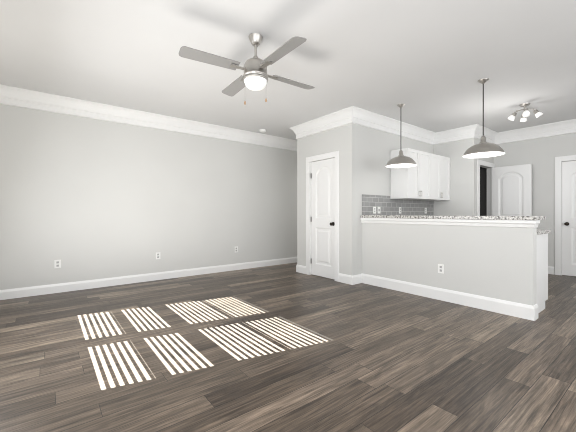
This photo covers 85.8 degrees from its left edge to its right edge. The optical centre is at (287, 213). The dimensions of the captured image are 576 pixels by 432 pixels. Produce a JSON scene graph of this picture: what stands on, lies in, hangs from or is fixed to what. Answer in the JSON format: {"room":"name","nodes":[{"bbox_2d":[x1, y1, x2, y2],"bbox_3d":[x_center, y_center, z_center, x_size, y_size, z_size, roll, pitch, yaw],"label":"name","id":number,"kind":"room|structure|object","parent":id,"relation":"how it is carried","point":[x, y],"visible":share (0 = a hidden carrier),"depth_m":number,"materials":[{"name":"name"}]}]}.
{"room":"living room","nodes":[
{"label":"living room","id":0,"kind":"room"},
{"bbox_2d":[0,104,296,289],"bbox_3d":[-0.409,-0.253,6.624,9.370,2.725,0.150,0,0,-38],"label":"wall","id":1,"kind":"structure","parent":0,"point":[83,199],"depth_m":4.88,"materials":[{"name":"grey paint"}]},
{"bbox_2d":[54,260,60,267],"bbox_3d":[-3.213,0.710,4.325,0.075,0.115,0.007,0,0,-38],"label":"electrical outlet","id":2,"kind":"object","parent":1,"relation":"attached to","point":[57,263],"visible":1,"depth_m":4.32,"materials":[{"name":"white plastic"}]},
{"bbox_2d":[0,257,296,299],"bbox_3d":[-0.712,1.048,6.281,7.870,0.125,0.016,0,0,-38],"label":"baseboard","id":3,"kind":"structure","parent":1,"relation":"attached to","point":[97,283],"depth_m":4.86,"materials":[{"name":"white paint"}]},
{"bbox_2d":[0,84,296,150],"bbox_3d":[-0.684,-1.506,6.245,7.870,0.218,0.105,0,0,-38],"label":"crown molding","id":4,"kind":"structure","parent":1,"relation":"attached to","point":[23,98],"depth_m":4.83,"materials":[{"name":"white paint"}]},
{"bbox_2d":[0,262,575,431],"bbox_3d":[1.979,1.160,3.578,9.370,0.100,8.190,0,0,-38],"label":"floor","id":5,"kind":"structure","parent":0,"point":[282,348],"depth_m":2.35,"materials":[{"name":"brown wood"}]},
{"bbox_2d":[537,233,547,312],"bbox_3d":[2.709,0.672,3.648,0.560,0.876,0.438,0,0,-38],"label":"base cabinet","id":6,"kind":"object","parent":5,"relation":"on","point":[542,268],"visible":0.12,"depth_m":3.45,"materials":[{"name":"white paint"}]},
{"bbox_2d":[537,229,550,234],"bbox_3d":[2.183,0.214,4.328,0.573,0.038,2.197,0,0,-38],"label":"countertop","id":7,"kind":"structure","parent":6,"relation":"on","point":[541,231],"depth_m":3.48,"materials":[{"name":"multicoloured stone"}]},
{"bbox_2d":[0,0,575,139],"bbox_3d":[1.979,-1.665,3.578,9.370,0.100,8.190,0,0,-38],"label":"ceiling","id":8,"kind":"structure","parent":0,"point":[429,64],"depth_m":3.22,"materials":[{"name":"white paint"}]},
{"bbox_2d":[179,33,314,104],"bbox_3d":[-0.294,-1.300,2.857,1.052,0.629,1.021,0,0,11],"label":"fan","id":9,"kind":"object","parent":8,"relation":"hanging from","point":[255,76],"visible":1,"depth_m":2.74,"materials":[{"name":"silver metal"}]},
{"bbox_2d":[386,103,416,167],"bbox_3d":[1.685,-1.160,4.625,0.438,0.910,0.438,0,0,-38],"label":"pendant light","id":10,"kind":"object","parent":8,"relation":"hanging from","point":[400,160],"visible":1,"depth_m":4.59,"materials":[{"name":"silver metal"}]},
{"bbox_2d":[463,78,504,157],"bbox_3d":[2.372,-1.160,3.766,0.438,0.910,0.438,0,0,-38],"label":"pendant light","id":11,"kind":"object","parent":8,"relation":"hanging from","point":[483,148],"visible":1,"depth_m":3.74,"materials":[{"name":"silver metal"}]},
{"bbox_2d":[507,103,542,121],"bbox_3d":[3.508,-1.501,4.595,0.341,0.228,0.331,0,0,-13],"label":"spotlight","id":12,"kind":"object","parent":8,"relation":"attached to","point":[526,114],"visible":1,"depth_m":4.55,"materials":[{"name":"white glass"}]},
{"bbox_2d":[297,123,432,275],"bbox_3d":[1.616,-0.253,6.140,2.620,2.725,1.330,0,0,-38],"label":"wall","id":13,"kind":"structure","parent":0,"point":[364,155],"depth_m":5.04,"materials":[{"name":"grey paint"}]},
{"bbox_2d":[296,261,305,272],"bbox_3d":[1.540,1.040,6.936,3.516,0.140,0.016,0,0,-38],"label":"baseboard","id":14,"kind":"structure","parent":13,"relation":"attached to","point":[299,268],"depth_m":5.76,"materials":[{"name":"white paint"}]},
{"bbox_2d":[292,108,347,139],"bbox_3d":[0.537,-1.506,5.307,0.105,0.218,1.290,0,0,-38],"label":"crown molding","id":15,"kind":"structure","parent":13,"relation":"attached to","point":[339,118],"depth_m":5.26,"materials":[{"name":"white paint"}]},
{"bbox_2d":[306,151,338,281],"bbox_3d":[0.590,0.050,5.336,0.117,2.120,0.800,0,0,-38],"label":"pantry door","id":16,"kind":"structure","parent":13,"relation":"in","point":[322,218],"depth_m":5.35,"materials":[{"name":"white paint"}]},
{"bbox_2d":[339,273,355,284],"bbox_3d":[0.912,1.040,4.902,0.016,0.140,0.281,0,0,-38],"label":"baseboard","id":17,"kind":"structure","parent":13,"relation":"attached to","point":[348,279],"depth_m":4.86,"materials":[{"name":"white paint"}]},
{"bbox_2d":[348,106,435,144],"bbox_3d":[1.977,-1.506,5.512,2.625,0.218,0.105,0,0,-38],"label":"crown molding","id":18,"kind":"structure","parent":13,"relation":"attached to","point":[359,116],"depth_m":5.32,"materials":[{"name":"white paint"}]},
{"bbox_2d":[362,194,433,214],"bbox_3d":[2.081,-0.053,5.652,2.286,0.493,0.008,0,0,-38],"label":"backsplash","id":19,"kind":"structure","parent":13,"relation":"attached to","point":[387,205],"depth_m":5.48,"materials":[{"name":"grey tile"}]},
{"bbox_2d":[390,148,433,199],"bbox_3d":[2.211,-0.670,5.538,0.814,0.840,0.328,0,0,-38],"label":"upper cabinet","id":20,"kind":"object","parent":13,"relation":"attached to","point":[426,177],"depth_m":5.36,"materials":[{"name":"white paint"}]},
{"bbox_2d":[434,154,449,199],"bbox_3d":[2.763,-0.670,5.971,0.814,0.840,0.328,0,0,-38],"label":"upper cabinet","id":21,"kind":"object","parent":13,"relation":"attached to","point":[441,164],"depth_m":5.88,"materials":[{"name":"white paint"}]},
{"bbox_2d":[362,218,536,305],"bbox_3d":[1.905,0.593,4.118,0.120,1.035,2.210,0,0,-38],"label":"wall","id":22,"kind":"structure","parent":0,"point":[500,263],"depth_m":3.78,"materials":[{"name":"grey paint"}]},
{"bbox_2d":[438,264,443,273],"bbox_3d":[1.951,0.710,3.957,0.007,0.115,0.075,0,0,-38],"label":"outlet","id":23,"kind":"object","parent":22,"relation":"attached to","point":[440,268],"visible":1,"depth_m":3.95,"materials":[{"name":"white plastic"}]},
{"bbox_2d":[360,273,537,320],"bbox_3d":[1.864,1.035,4.076,0.036,0.150,2.226,0,0,-38],"label":"baseboard","id":24,"kind":"structure","parent":22,"relation":"attached to","point":[523,311],"depth_m":3.78,"materials":[{"name":"white paint"}]},
{"bbox_2d":[360,218,539,227],"bbox_3d":[1.903,0.115,4.097,0.150,0.080,2.240,0,0,-38],"label":"trim","id":25,"kind":"structure","parent":22,"relation":"attached to","point":[500,223],"depth_m":3.76,"materials":[{"name":"white paint"}]},
{"bbox_2d":[361,215,545,219],"bbox_3d":[1.981,0.053,4.147,0.365,0.040,2.232,0,0,-38],"label":"bar","id":26,"kind":"object","parent":22,"relation":"on","point":[464,217],"visible":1,"depth_m":3.73,"materials":[{"name":"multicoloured stone"}]},
{"bbox_2d":[433,139,466,215],"bbox_3d":[3.218,-0.253,6.139,0.100,2.725,0.650,0,0,-38],"label":"wall","id":27,"kind":"structure","parent":0,"point":[462,201],"depth_m":6.02,"materials":[{"name":"grey paint"}]},
{"bbox_2d":[436,125,471,143],"bbox_3d":[3.205,-1.506,5.988,0.105,0.218,0.630,0,0,-38],"label":"crown molding","id":28,"kind":"structure","parent":27,"relation":"attached to","point":[462,133],"depth_m":5.99,"materials":[{"name":"white paint"}]},
{"bbox_2d":[467,138,493,215],"bbox_3d":[3.808,-0.253,6.099,0.980,2.725,0.100,0,0,-38],"label":"wall","id":29,"kind":"structure","parent":0,"point":[471,162],"depth_m":5.83,"materials":[{"name":"grey paint"}]},
{"bbox_2d":[472,124,499,143],"bbox_3d":[3.779,-1.506,5.947,0.955,0.218,0.105,0,0,-38],"label":"crown molding","id":30,"kind":"structure","parent":29,"relation":"attached to","point":[491,136],"depth_m":5.98,"materials":[{"name":"white paint"}]},
{"bbox_2d":[477,160,531,215],"bbox_3d":[4.096,0.050,5.843,0.838,2.120,0.655,0,0,-38],"label":"door","id":31,"kind":"structure","parent":29,"relation":"in","point":[511,190],"depth_m":5.98,"materials":[{"name":"white paint"}]},
{"bbox_2d":[480,167,486,215],"bbox_3d":[3.230,-0.253,6.917,0.880,2.725,1.900,0,0,-38],"label":"wall","id":32,"kind":"structure","parent":0,"point":[483,191],"depth_m":6.51,"materials":[{"name":"paint"}]},
{"bbox_2d":[494,133,575,276],"bbox_3d":[4.784,-0.253,5.778,0.160,2.725,7.590,0,0,-38],"label":"wall","id":33,"kind":"structure","parent":0,"point":[539,154],"depth_m":5.73,"materials":[{"name":"grey paint"}]},
{"bbox_2d":[500,119,575,143],"bbox_3d":[5.566,-1.506,4.567,0.105,0.218,4.480,0,0,-38],"label":"crown molding","id":34,"kind":"structure","parent":33,"relation":"attached to","point":[568,126],"depth_m":5.74,"materials":[{"name":"white paint"}]},
{"bbox_2d":[548,266,553,274],"bbox_3d":[4.721,1.040,5.716,0.016,0.140,0.290,0,0,-38],"label":"baseboard","id":35,"kind":"structure","parent":33,"relation":"attached to","point":[550,269],"depth_m":5.64,"materials":[{"name":"white paint"}]},
{"bbox_2d":[555,155,575,275],"bbox_3d":[5.158,0.050,5.169,0.117,2.120,1.090,0,0,-38],"label":"entry door","id":36,"kind":"structure","parent":33,"relation":"in","point":[565,217],"depth_m":5.50,"materials":[{"name":"white paint"}]}
]}

